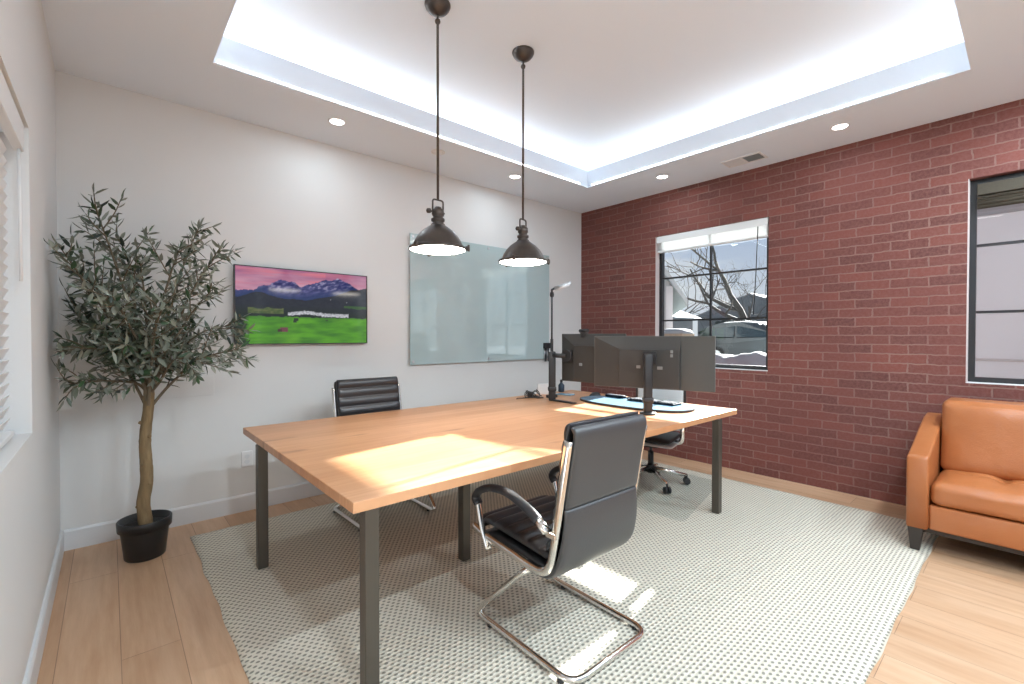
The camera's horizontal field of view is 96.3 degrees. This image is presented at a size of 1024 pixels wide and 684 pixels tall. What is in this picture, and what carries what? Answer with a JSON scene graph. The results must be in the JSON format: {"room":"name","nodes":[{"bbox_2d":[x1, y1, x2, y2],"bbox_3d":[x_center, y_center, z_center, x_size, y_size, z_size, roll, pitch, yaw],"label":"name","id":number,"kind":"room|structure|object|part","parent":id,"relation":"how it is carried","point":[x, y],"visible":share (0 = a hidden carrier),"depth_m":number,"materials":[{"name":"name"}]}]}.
{"room":"private office","nodes":[
{"label":"private office","id":0,"kind":"room"},
{"bbox_2d":[0,0,60,683],"bbox_3d":[-0.867,-0.377,0.506,0.160,3.400,6.000,-1,1,-41],"label":"wall","id":1,"kind":"structure","parent":0,"point":[30,529],"depth_m":1.83,"materials":[{"name":"paint"}]},
{"bbox_2d":[0,68,23,448],"bbox_3d":[-1.329,-0.235,1.080,0.082,1.198,1.830,-1,1,-41],"label":"blind","id":2,"kind":"object","parent":1,"relation":"attached to","point":[11,124],"visible":1,"depth_m":1.68,"materials":[{"name":"white"}]},
{"bbox_3d":[-1.324,0.354,1.065,0.044,0.020,1.770,-1,1,-41],"label":"rail","id":3,"kind":"part","parent":2,"relation":"part of","materials":[{"name":"white plastic"}]},
{"bbox_2d":[22,530,63,683],"bbox_3d":[-0.802,1.259,0.584,0.016,0.127,6.000,-1,1,-41],"label":"baseboard","id":4,"kind":"structure","parent":1,"relation":"attached to","point":[35,657],"depth_m":2.00,"materials":[{"name":"white paint"}]},
{"bbox_2d":[55,70,580,530],"bbox_3d":[-0.989,-0.427,4.497,5.244,3.400,0.160,-1,1,-41],"label":"wall","id":5,"kind":"structure","parent":0,"point":[292,201],"depth_m":3.47,"materials":[{"name":"paint"}]},
{"bbox_2d":[64,481,324,550],"bbox_3d":[-0.926,1.210,4.457,4.908,0.127,0.016,-1,1,-41],"label":"baseboard","id":6,"kind":"structure","parent":5,"relation":"attached to","point":[79,537],"depth_m":3.31,"materials":[{"name":"white paint"}]},
{"bbox_2d":[241,450,252,467],"bbox_3d":[-2.019,0.891,3.497,0.076,0.120,0.010,-1,1,-41],"label":"wall outlet","id":7,"kind":"object","parent":5,"relation":"attached to","point":[246,456],"visible":1,"depth_m":3.49,"materials":[{"name":"white plastic"}]},
{"bbox_2d":[233,264,366,344],"bbox_3d":[-1.684,-0.282,3.747,1.024,0.596,0.052,-1,1,-41],"label":"painting","id":8,"kind":"object","parent":5,"relation":"attached to","point":[287,306],"visible":0.98,"depth_m":3.69,"materials":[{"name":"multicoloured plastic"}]},
{"bbox_2d":[410,233,548,364],"bbox_3d":[-0.266,-0.416,4.999,1.895,1.257,0.040,-1,1,-41],"label":"board","id":9,"kind":"object","parent":5,"relation":"attached to","point":[470,306],"visible":0.95,"depth_m":4.88,"materials":[{"name":"grey"}]},
{"bbox_2d":[543,343,549,361],"bbox_3d":[0.423,0.124,5.566,0.090,0.225,0.039,-1,1,-41],"label":"holder","id":10,"kind":"object","parent":9,"relation":"attached to","point":[545,345],"visible":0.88,"depth_m":5.56,"materials":[{"name":"black plastic"}]},
{"bbox_3d":[0.423,0.044,5.565,0.090,0.065,0.039,-1,1,-41],"label":"rail","id":11,"kind":"part","parent":10,"relation":"part of","materials":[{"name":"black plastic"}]},
{"bbox_2d":[37,450,1023,683],"bbox_3d":[1.042,1.363,2.205,5.244,0.120,6.320,-1,1,-41],"label":"floor","id":12,"kind":"structure","parent":0,"point":[159,620],"depth_m":2.16,"materials":[{"name":"brown wood"}]},
{"bbox_2d":[43,183,259,562],"bbox_3d":[-2.017,0.209,2.713,1.028,2.172,0.838,-1,1,-41],"label":"tree","id":13,"kind":"object","parent":12,"relation":"on","point":[143,534],"visible":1,"depth_m":2.67,"materials":[{"name":"green plant"}]},
{"bbox_3d":[-2.221,1.178,2.777,0.268,0.232,0.268,-1,1,-41],"label":"pot","id":14,"kind":"part","parent":13,"relation":"part of","materials":[{"name":"black plastic"}]},
{"bbox_2d":[190,459,938,683],"bbox_3d":[0.422,1.285,3.104,3.937,0.012,3.271,-1,1,-41],"label":"area rug","id":15,"kind":"object","parent":12,"relation":"on","point":[775,586],"visible":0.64,"depth_m":2.37,"materials":[{"name":"carpet"}]},
{"bbox_2d":[331,376,436,531],"bbox_3d":[-0.953,0.780,3.419,0.607,0.988,0.648,-1,1,-42],"label":"chair","id":16,"kind":"object","parent":15,"relation":"on","point":[379,394],"visible":0.24,"depth_m":3.53,"materials":[{"name":"black leather"}]},
{"bbox_3d":[-1.146,0.634,3.233,0.028,0.576,0.625,-1,1,-42],"label":"rail","id":17,"kind":"part","parent":16,"relation":"part of","materials":[{"name":"silver metal"}]},
{"bbox_3d":[-1.140,0.456,3.622,0.508,0.327,0.080,-1,1,-42],"label":"panel","id":18,"kind":"part","parent":16,"relation":"part of","materials":[{"name":"silver metal"}]},
{"bbox_3d":[-1.093,0.551,3.572,0.504,0.532,0.138,-1,1,-42],"label":"backrest","id":19,"kind":"part","parent":16,"relation":"part of","materials":[{"name":"black leather"}]},
{"bbox_3d":[-0.967,1.087,3.439,0.564,0.364,0.605,-1,1,-42],"label":"sled frame","id":20,"kind":"part","parent":16,"relation":"part of","materials":[{"name":"silver metal"}]},
{"bbox_3d":[-0.750,0.629,3.592,0.028,0.576,0.625,-1,1,-42],"label":"rail","id":21,"kind":"part","parent":16,"relation":"part of","materials":[{"name":"silver metal"}]},
{"bbox_2d":[243,390,736,683],"bbox_3d":[0.046,0.905,3.250,3.104,0.742,1.747,-1,1,-41],"label":"desk","id":22,"kind":"object","parent":15,"relation":"on","point":[367,462],"visible":0.88,"depth_m":2.50,"materials":[{"name":"brown wood"}]},
{"bbox_3d":[-1.424,0.932,2.613,0.054,0.702,0.054,-1,1,-41],"label":"leg","id":23,"kind":"part","parent":22,"relation":"part of","materials":[{"name":"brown metal"}]},
{"bbox_3d":[-0.515,0.945,1.657,0.054,0.702,0.054,-1,1,-41],"label":"leg","id":24,"kind":"part","parent":22,"relation":"part of","materials":[{"name":"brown metal"}]},
{"bbox_3d":[-0.282,0.932,2.707,0.054,0.702,0.054,-1,1,-41],"label":"leg","id":25,"kind":"part","parent":22,"relation":"part of","materials":[{"name":"brown metal"}]},
{"bbox_2d":[516,389,542,398],"bbox_3d":[0.153,0.485,4.264,0.293,0.074,0.186,-1,1,-41],"label":"charging cable","id":26,"kind":"object","parent":22,"relation":"on","point":[530,394],"visible":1,"depth_m":4.29,"materials":[{"name":"black plastic"}]},
{"bbox_2d":[537,383,548,394],"bbox_3d":[0.307,0.466,4.551,0.110,0.105,0.040,0,1,-6],"label":"box","id":27,"kind":"object","parent":22,"relation":"on","point":[542,388],"visible":0.96,"depth_m":4.53,"materials":[{"name":"white"}]},
{"bbox_2d":[546,281,571,397],"bbox_3d":[0.434,-0.021,4.299,0.234,1.086,0.103,0,1,-4],"label":"desk lamp","id":28,"kind":"object","parent":22,"relation":"on","point":[567,284],"visible":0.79,"depth_m":4.28,"materials":[{"name":"black plastic"}]},
{"bbox_2d":[558,379,563,391],"bbox_3d":[0.512,0.452,4.759,0.064,0.128,0.064,-1,1,-41],"label":"spray bottle","id":29,"kind":"object","parent":22,"relation":"on","point":[561,385],"visible":0.98,"depth_m":4.74,"materials":[{"name":"blue plastic"}]},
{"bbox_2d":[557,393,574,395],"bbox_3d":[0.524,0.514,4.504,0.160,0.010,0.102,1,1,34],"label":"notepad","id":30,"kind":"object","parent":22,"relation":"on","point":[564,394],"visible":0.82,"depth_m":4.47,"materials":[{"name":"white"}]},
{"bbox_2d":[548,334,625,403],"bbox_3d":[0.599,0.228,3.877,0.736,0.597,0.141,1,1,42],"label":"computer monitor","id":31,"kind":"object","parent":22,"relation":"on","point":[577,355],"visible":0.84,"depth_m":3.95,"materials":[{"name":"grey plastic"}]},
{"bbox_3d":[0.414,0.120,4.040,0.155,0.040,0.040,1,1,44],"label":"arm","id":32,"kind":"part","parent":31,"relation":"part of","materials":[{"name":"black plastic"}]},
{"bbox_3d":[0.475,0.120,3.991,0.104,0.104,0.022,1,1,42],"label":"mount plate","id":33,"kind":"part","parent":31,"relation":"part of","materials":[{"name":"black plastic"}]},
{"bbox_2d":[579,329,588,336],"bbox_3d":[0.617,-0.076,3.929,0.054,0.069,0.090,-1,1,-41],"label":"webcam","id":34,"kind":"object","parent":31,"relation":"attached to","point":[582,331],"visible":1,"depth_m":3.91,"materials":[{"name":"black plastic"}]},
{"bbox_2d":[589,392,600,395],"bbox_3d":[0.798,0.500,4.415,0.116,0.039,0.066,0,1,-11],"label":"computer mouse","id":35,"kind":"object","parent":22,"relation":"on","point":[592,393],"visible":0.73,"depth_m":4.39,"materials":[{"name":"black plastic"}]},
{"bbox_2d":[580,396,694,412],"bbox_3d":[1.026,0.519,3.884,0.500,0.017,1.040,-1,1,-41],"label":"desk mat","id":36,"kind":"object","parent":22,"relation":"on","point":[624,403],"visible":0.8,"depth_m":3.75,"materials":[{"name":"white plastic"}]},
{"bbox_2d":[605,394,625,397],"bbox_3d":[0.947,0.494,4.200,0.060,0.024,0.200,-1,1,-41],"label":"keyboard","id":37,"kind":"object","parent":36,"relation":"on","point":[607,395],"visible":1,"depth_m":4.17,"materials":[{"name":"black plastic"}]},
{"bbox_2d":[627,397,681,405],"bbox_3d":[1.195,0.500,3.872,0.130,0.020,0.440,-1,1,-41],"label":"keyboard","id":38,"kind":"object","parent":36,"relation":"on","point":[638,399],"visible":0.73,"depth_m":3.79,"materials":[{"name":"black plastic"}]},
{"bbox_2d":[594,336,715,414],"bbox_3d":[1.021,0.244,3.449,0.912,0.577,0.240,0,1,29],"label":"computer monitor","id":39,"kind":"object","parent":22,"relation":"on","point":[684,363],"visible":0.99,"depth_m":3.45,"materials":[{"name":"grey plastic"}]},
{"bbox_3d":[1.047,0.122,3.493,0.104,0.104,0.022,0,1,29],"label":"mount plate","id":40,"kind":"part","parent":39,"relation":"part of","materials":[{"name":"black plastic"}]},
{"bbox_3d":[1.531,0.924,3.427,0.054,0.702,0.054,-1,1,-41],"label":"leg","id":41,"kind":"part","parent":22,"relation":"part of","materials":[{"name":"brown metal"}]},
{"bbox_2d":[472,411,646,683],"bbox_3d":[0.210,0.798,2.096,0.552,0.988,0.648,-1,1,-40],"label":"chair","id":42,"kind":"object","parent":15,"relation":"on","point":[592,512],"visible":1,"depth_m":1.89,"materials":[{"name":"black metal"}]},
{"bbox_3d":[-0.133,0.842,2.109,0.032,0.201,0.090,-1,1,-40],"label":"post","id":43,"kind":"part","parent":42,"relation":"part of","materials":[{"name":"silver metal"}]},
{"bbox_3d":[-0.035,0.698,1.991,0.046,0.134,0.446,-1,1,-40],"label":"armrest","id":44,"kind":"part","parent":42,"relation":"part of","materials":[{"name":"black leather"}]},
{"bbox_3d":[0.162,0.845,2.153,0.450,0.079,0.500,-1,1,-40],"label":"seat","id":45,"kind":"part","parent":42,"relation":"part of","materials":[{"name":"black leather"}]},
{"bbox_3d":[0.021,0.651,1.941,0.025,0.576,0.625,-1,1,-40],"label":"rail","id":46,"kind":"part","parent":42,"relation":"part of","materials":[{"name":"silver metal"}]},
{"bbox_3d":[0.350,0.694,2.320,0.046,0.134,0.446,-1,1,-40],"label":"armrest","id":47,"kind":"part","parent":42,"relation":"part of","materials":[{"name":"black leather"}]},
{"bbox_3d":[0.252,0.838,2.437,0.032,0.201,0.090,-1,1,-40],"label":"post","id":48,"kind":"part","parent":42,"relation":"part of","materials":[{"name":"silver metal"}]},
{"bbox_3d":[0.224,1.105,2.083,0.513,0.364,0.605,-1,1,-40],"label":"sled frame","id":49,"kind":"part","parent":42,"relation":"part of","materials":[{"name":"silver metal"}]},
{"bbox_3d":[0.301,0.796,1.989,0.486,0.314,0.260,-1,1,-40],"label":"panel","id":50,"kind":"part","parent":42,"relation":"part of","materials":[{"name":"grey leather"}]},
{"bbox_3d":[0.346,0.572,1.933,0.458,0.532,0.138,-1,1,-40],"label":"backrest","id":51,"kind":"part","parent":42,"relation":"part of","materials":[{"name":"black leather"}]},
{"bbox_3d":[0.392,0.479,1.879,0.462,0.327,0.080,-1,1,-40],"label":"panel","id":52,"kind":"part","parent":42,"relation":"part of","materials":[{"name":"grey leather"}]},
{"bbox_3d":[0.391,0.647,2.257,0.025,0.576,0.625,-1,1,-40],"label":"rail","id":53,"kind":"part","parent":42,"relation":"part of","materials":[{"name":"silver metal"}]},
{"bbox_3d":[1.215,1.265,4.103,1.150,0.003,1.275,-1,1,-41],"label":"chair mat","id":54,"kind":"object","parent":15,"relation":"on","visible":0},
{"bbox_2d":[636,388,690,493],"bbox_3d":[1.253,0.796,4.149,0.656,0.932,0.646,1,1,34],"label":"chair","id":55,"kind":"object","parent":54,"relation":"on","point":[669,440],"visible":0.3,"depth_m":4.09,"materials":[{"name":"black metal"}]},
{"bbox_3d":[1.099,1.156,4.061,0.286,0.086,0.040,0,1,-26],"label":"leg","id":56,"kind":"part","parent":55,"relation":"part of","materials":[{"name":"silver metal"}]},
{"bbox_3d":[1.275,1.157,3.968,0.040,0.086,0.286,0,1,-8],"label":"leg","id":57,"kind":"part","parent":55,"relation":"part of","materials":[{"name":"silver metal"}]},
{"bbox_3d":[1.404,0.575,4.359,0.430,0.490,0.093,1,1,34],"label":"backrest","id":58,"kind":"part","parent":55,"relation":"part of","materials":[{"name":"white"}]},
{"bbox_3d":[1.368,0.620,4.304,0.474,0.584,0.224,1,1,34],"label":"frame","id":59,"kind":"part","parent":55,"relation":"part of","materials":[{"name":"white plastic"}]},
{"bbox_3d":[1.240,0.839,4.115,0.450,0.060,0.460,1,1,34],"label":"seat","id":60,"kind":"part","parent":55,"relation":"part of","materials":[{"name":"black leather"}]},
{"bbox_3d":[1.417,1.156,4.107,0.286,0.086,0.040,0,1,10],"label":"leg","id":61,"kind":"part","parent":55,"relation":"part of","materials":[{"name":"silver metal"}]},
{"bbox_3d":[1.459,0.779,3.998,0.097,0.242,0.039,1,1,34],"label":"armrest","id":62,"kind":"part","parent":55,"relation":"part of","materials":[{"name":"silver metal"}]},
{"bbox_2d":[906,398,1023,555],"bbox_3d":[3.437,0.849,2.415,0.870,0.906,1.965,-1,1,-41],"label":"sofa","id":63,"kind":"object","parent":12,"relation":"on","point":[965,468],"visible":1,"depth_m":2.82,"materials":[{"name":"orange leather"}]},
{"bbox_3d":[2.517,1.215,2.859,0.066,0.138,0.072,-1,1,-41],"label":"leg","id":64,"kind":"part","parent":63,"relation":"part of","materials":[{"name":"grey wood"}]},
{"bbox_3d":[2.821,0.832,3.112,0.865,0.622,0.105,-1,1,-41],"label":"arm","id":65,"kind":"part","parent":63,"relation":"part of","materials":[{"name":"orange leather"}]},
{"bbox_3d":[3.442,1.077,2.423,0.845,0.150,1.755,-1,1,-41],"label":"rail","id":66,"kind":"part","parent":63,"relation":"part of","materials":[{"name":"orange leather"}]},
{"bbox_2d":[931,469,1023,521],"bbox_3d":[3.082,0.914,2.687,0.678,0.170,0.872,-1,1,-41],"label":"seat cushion","id":67,"kind":"object","parent":63,"relation":"on","point":[987,495],"depth_m":2.69,"materials":[{"name":"orange leather"}]},
{"bbox_2d":[940,398,1023,480],"bbox_3d":[3.249,0.630,2.830,0.342,0.480,0.868,-1,1,-41],"label":"cushion","id":68,"kind":"object","parent":63,"relation":"on","point":[980,437],"depth_m":2.92,"materials":[{"name":"orange leather"}]},
{"bbox_2d":[41,0,1023,212],"bbox_3d":[1.044,-1.837,2.165,4.924,0.380,6.000,-1,1,-41],"label":"ceiling","id":69,"kind":"structure","parent":0,"point":[606,82],"depth_m":3.17,"materials":[{"name":"white paint"}]},
{"bbox_2d":[328,118,345,125],"bbox_3d":[-1.321,-1.661,3.463,0.124,0.006,0.124,-1,1,-41],"label":"recessed light","id":70,"kind":"object","parent":69,"relation":"in","point":[335,121],"visible":1,"depth_m":3.46,"materials":[{"name":"white plastic"}]},
{"bbox_2d":[218,61,579,183],"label":"light","id":71,"kind":"object","parent":69,"relation":"attached to","point":[559,176],"depth_m":3.40,"materials":[{"name":"white"}]},
{"bbox_2d":[431,149,444,154],"bbox_3d":[-0.650,-1.667,4.034,0.124,0.006,0.124,-1,1,-41],"label":"recessed light","id":72,"kind":"object","parent":69,"relation":"in","point":[441,152],"visible":0.83,"depth_m":4.03,"materials":[{"name":"white plastic"}]},
{"bbox_2d":[409,0,469,256],"bbox_3d":[-0.449,-1.259,2.709,0.355,1.450,0.356,-1,1,-41],"label":"pendant lamp","id":73,"kind":"object","parent":69,"relation":"hanging from","point":[437,238],"visible":1,"depth_m":2.67,"materials":[{"name":"brown metal"}]},
{"bbox_3d":[-0.438,-0.617,2.716,0.340,0.150,0.340,-1,1,-41],"label":"lamp shade","id":74,"kind":"part","parent":73,"relation":"part of","materials":[{"name":"brown metal"}]},
{"bbox_3d":[-0.438,-1.381,2.706,0.034,1.083,0.034,-1,1,-41],"label":"rod","id":75,"kind":"part","parent":73,"relation":"part of","materials":[{"name":"brown metal"}]},
{"bbox_2d":[410,245,464,254],"bbox_3d":[-0.438,-0.546,2.716,0.326,0.020,0.326,-1,1,-41],"label":"diffuser","id":76,"kind":"object","parent":73,"relation":"attached to","point":[421,249],"depth_m":2.68,"materials":[{"name":"white glass"}]},
{"bbox_2d":[431,206,444,224],"bbox_3d":[-0.438,-0.742,2.714,0.084,0.115,0.084,-1,1,-41],"label":"socket","id":77,"kind":"object","parent":73,"relation":"attached to","point":[438,213],"depth_m":2.68,"materials":[{"name":"brown metal"}]},
{"bbox_2d":[509,174,520,178],"bbox_3d":[0.030,-1.675,4.652,0.124,0.006,0.124,-1,1,-41],"label":"recessed light","id":78,"kind":"object","parent":69,"relation":"in","point":[514,176],"visible":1,"depth_m":4.64,"materials":[{"name":"white plastic"}]},
{"bbox_2d":[498,45,549,266],"bbox_3d":[0.065,-1.265,3.158,0.356,1.450,0.355,1,1,37],"label":"pendant lamp","id":79,"kind":"object","parent":69,"relation":"hanging from","point":[522,252],"visible":1,"depth_m":3.12,"materials":[{"name":"brown metal"}]},
{"bbox_2d":[517,225,528,240],"bbox_3d":[0.076,-0.747,3.165,0.084,0.115,0.084,1,1,37],"label":"socket","id":80,"kind":"object","parent":79,"relation":"attached to","point":[523,230],"depth_m":3.13,"materials":[{"name":"brown metal"}]},
{"bbox_3d":[0.076,-0.623,3.167,0.340,0.150,0.340,1,1,37],"label":"lamp shade","id":81,"kind":"part","parent":79,"relation":"part of","materials":[{"name":"brown metal"}]},
{"bbox_2d":[500,259,545,265],"bbox_3d":[0.076,-0.552,3.168,0.326,0.020,0.326,1,1,37],"label":"diffuser","id":82,"kind":"object","parent":79,"relation":"attached to","point":[507,262],"depth_m":3.13,"materials":[{"name":"white glass"}]},
{"bbox_3d":[0.076,-1.386,3.157,0.034,1.083,0.034,1,1,37],"label":"rod","id":83,"kind":"part","parent":79,"relation":"part of","materials":[{"name":"brown metal"}]},
{"bbox_2d":[206,0,977,188],"bbox_3d":[0.503,-1.752,2.749,3.553,0.195,3.050,-1,1,-41],"label":"trim","id":84,"kind":"structure","parent":69,"relation":"attached to","point":[958,59],"depth_m":3.39,"materials":[{"name":"white paint"}]},
{"bbox_2d":[656,175,668,178],"bbox_3d":[1.525,-1.674,4.654,0.124,0.006,0.124,-1,1,-41],"label":"recessed light","id":85,"kind":"object","parent":69,"relation":"in","point":[658,176],"visible":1,"depth_m":4.64,"materials":[{"name":"white plastic"}]},
{"bbox_2d":[721,151,767,167],"bbox_3d":[2.127,-1.667,4.203,0.190,0.008,0.344,-1,1,-41],"label":"ceiling vent","id":86,"kind":"object","parent":69,"relation":"in","point":[756,156],"visible":1,"depth_m":4.19,"materials":[{"name":"white plastic"}]},
{"bbox_3d":[2.073,-1.670,4.265,0.154,0.004,0.144,-1,1,-41],"label":"blank panel","id":87,"kind":"part","parent":86,"relation":"part of","materials":[{"name":"white paint"}]},
{"bbox_2d":[743,153,764,161],"bbox_3d":[2.181,-1.666,4.142,0.138,0.005,0.144,-1,1,-41],"label":"grille","id":88,"kind":"object","parent":86,"relation":"attached to","point":[752,157],"depth_m":4.14,"materials":[{"name":"grey metal"}]},
{"bbox_2d":[591,74,943,184],"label":"light","id":89,"kind":"object","parent":69,"relation":"attached to","point":[942,74],"depth_m":3.54,"materials":[{"name":"white"}]},
{"bbox_2d":[830,123,849,130],"bbox_3d":[2.530,-1.659,3.539,0.124,0.006,0.124,-1,1,-41],"label":"recessed light","id":90,"kind":"object","parent":69,"relation":"in","point":[840,126],"visible":1,"depth_m":3.53,"materials":[{"name":"white plastic"}]},
{"bbox_2d":[581,99,1023,505],"bbox_3d":[2.953,-0.416,3.860,0.160,3.400,6.000,-1,1,-41],"label":"wall","id":91,"kind":"structure","parent":0,"point":[867,262],"depth_m":3.91,"materials":[{"name":"red brick"}]},
{"bbox_2d":[655,229,768,370],"bbox_3d":[2.078,-0.460,4.831,0.123,1.463,1.195,-1,1,-41],"label":"window","id":92,"kind":"structure","parent":91,"relation":"in","point":[660,278],"depth_m":4.86,"materials":[{"name":"glass"},{"name":"black metal"}]},
{"bbox_2d":[657,217,768,314],"bbox_3d":[2.059,-0.730,4.811,0.064,0.918,1.175,-1,1,-41],"label":"raised blind","id":93,"kind":"object","parent":92,"relation":"attached to","point":[757,229],"visible":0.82,"depth_m":4.72,"materials":[{"name":"white fabric"}]},
{"bbox_3d":[2.059,0.269,4.824,0.073,0.006,1.195,-1,1,-41],"label":"sill","id":94,"kind":"part","parent":92,"relation":"part of","materials":[{"name":"white plastic"}]},
{"bbox_2d":[966,172,1023,385],"bbox_3d":[3.748,-0.436,2.929,0.123,1.480,1.192,-1,1,-41],"label":"window","id":95,"kind":"structure","parent":91,"relation":"in","point":[972,245],"depth_m":3.36,"materials":[{"name":"glass"},{"name":"black metal"}]},
{"bbox_3d":[3.729,0.301,2.922,0.073,0.006,1.192,-1,1,-41],"label":"sill","id":96,"kind":"part","parent":95,"relation":"part of","materials":[{"name":"white plastic"}]},
{"bbox_2d":[977,176,1023,209],"bbox_3d":[3.734,-1.043,2.909,0.048,0.178,1.102,-1,1,-41],"label":"woven shade","id":97,"kind":"object","parent":95,"relation":"attached to","point":[1005,192],"visible":1,"depth_m":3.22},
{"label":"outside","id":98,"kind":"structure","parent":0,"visible":0},
{"bbox_3d":[17.042,0.800,33.554,59.500,0.552,80.000,-1,1,-41],"label":"ground","id":99,"kind":"structure","parent":98,"visible":0},
{"bbox_2d":[664,268,687,328],"bbox_3d":[2.507,-2.161,15.341,5.720,6.600,6.650,0,1,16],"label":"house","id":100,"kind":"structure","parent":99,"relation":"on","point":[675,300],"depth_m":11.78,"materials":[{"name":"grey"}]},
{"bbox_3d":[4.047,-0.125,11.798,0.160,2.620,0.085,0,1,16],"label":"corner post","id":101,"kind":"part","parent":100,"relation":"part of","materials":[{"name":"white paint"}]},
{"bbox_2d":[664,328,693,335],"bbox_3d":[3.750,0.456,10.495,0.620,1.530,0.660,-1,1,-41],"label":"wooden crate","id":102,"kind":"object","parent":99,"relation":"on","point":[677,331],"visible":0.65,"depth_m":10.23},
{"bbox_2d":[673,311,701,331],"bbox_3d":[8.667,-1.017,30.567,4.640,3.340,5.900,-1,1,-41],"label":"house","id":103,"kind":"structure","parent":99,"relation":"on","point":[679,315],"depth_m":29.22,"materials":[{"name":"grey"}]},
{"bbox_2d":[673,256,723,327],"bbox_3d":[14.993,-3.191,37.347,5.194,7.763,8.545,0,1,6],"label":"bare tree","id":104,"kind":"object","parent":99,"relation":"on","point":[691,311],"visible":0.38,"depth_m":36.12,"materials":[{"name":"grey plant"}]},
{"bbox_2d":[665,246,746,321],"bbox_3d":[9.808,-3.060,23.524,4.905,7.859,6.845,0,1,27],"label":"bare tree","id":105,"kind":"object","parent":99,"relation":"on","point":[736,306],"visible":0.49,"depth_m":23.11,"materials":[{"name":"grey plant"}]},
{"bbox_2d":[698,319,751,334],"bbox_3d":[10.341,-0.145,21.182,2.083,1.934,3.931,-1,1,-41],"label":"evergreen shrub","id":106,"kind":"object","parent":99,"relation":"on","point":[721,321],"visible":0.02,"depth_m":21.38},
{"bbox_2d":[698,265,761,310],"bbox_3d":[27.276,-4.552,57.352,10.340,9.999,6.192,-1,1,-41],"label":"bare tree","id":107,"kind":"object","parent":99,"relation":"on","point":[726,265],"visible":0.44,"depth_m":57.94,"materials":[{"name":"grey plant"}]},
{"bbox_2d":[696,293,765,335],"bbox_3d":[23.893,-1.969,43.528,6.640,4.940,10.900,-1,1,-41],"label":"house","id":108,"kind":"structure","parent":99,"relation":"on","point":[760,300],"depth_m":41.67,"materials":[{"name":"grey"}]},
{"bbox_2d":[699,321,765,354],"bbox_3d":[8.881,0.027,16.127,1.970,1.555,4.200,-1,1,-41],"label":"car","id":109,"kind":"object","parent":99,"relation":"on","point":[733,338],"visible":0.23,"depth_m":15.98,"materials":[{"name":"grey paint"}]},
{"bbox_2d":[716,352,765,365],"bbox_3d":[3.995,0.756,7.719,2.000,1.200,3.200,-1,1,-41],"label":"snow bank","id":110,"kind":"object","parent":99,"relation":"on","point":[754,358],"visible":0.11,"depth_m":7.53,"materials":[{"name":"white snow"}]},
{"bbox_2d":[721,261,766,320],"bbox_3d":[16.372,-2.533,30.663,4.036,6.585,4.862,-1,1,-41],"label":"bare tree","id":111,"kind":"object","parent":99,"relation":"on","point":[744,287],"visible":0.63,"depth_m":30.60,"materials":[{"name":"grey plant"}]},
{"bbox_2d":[975,203,1023,378],"bbox_3d":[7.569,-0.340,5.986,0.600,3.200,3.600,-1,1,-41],"label":"neighbouring building","id":112,"kind":"structure","parent":99,"relation":"on","point":[1000,268],"depth_m":6.42,"materials":[{"name":"grey"}]}
]}

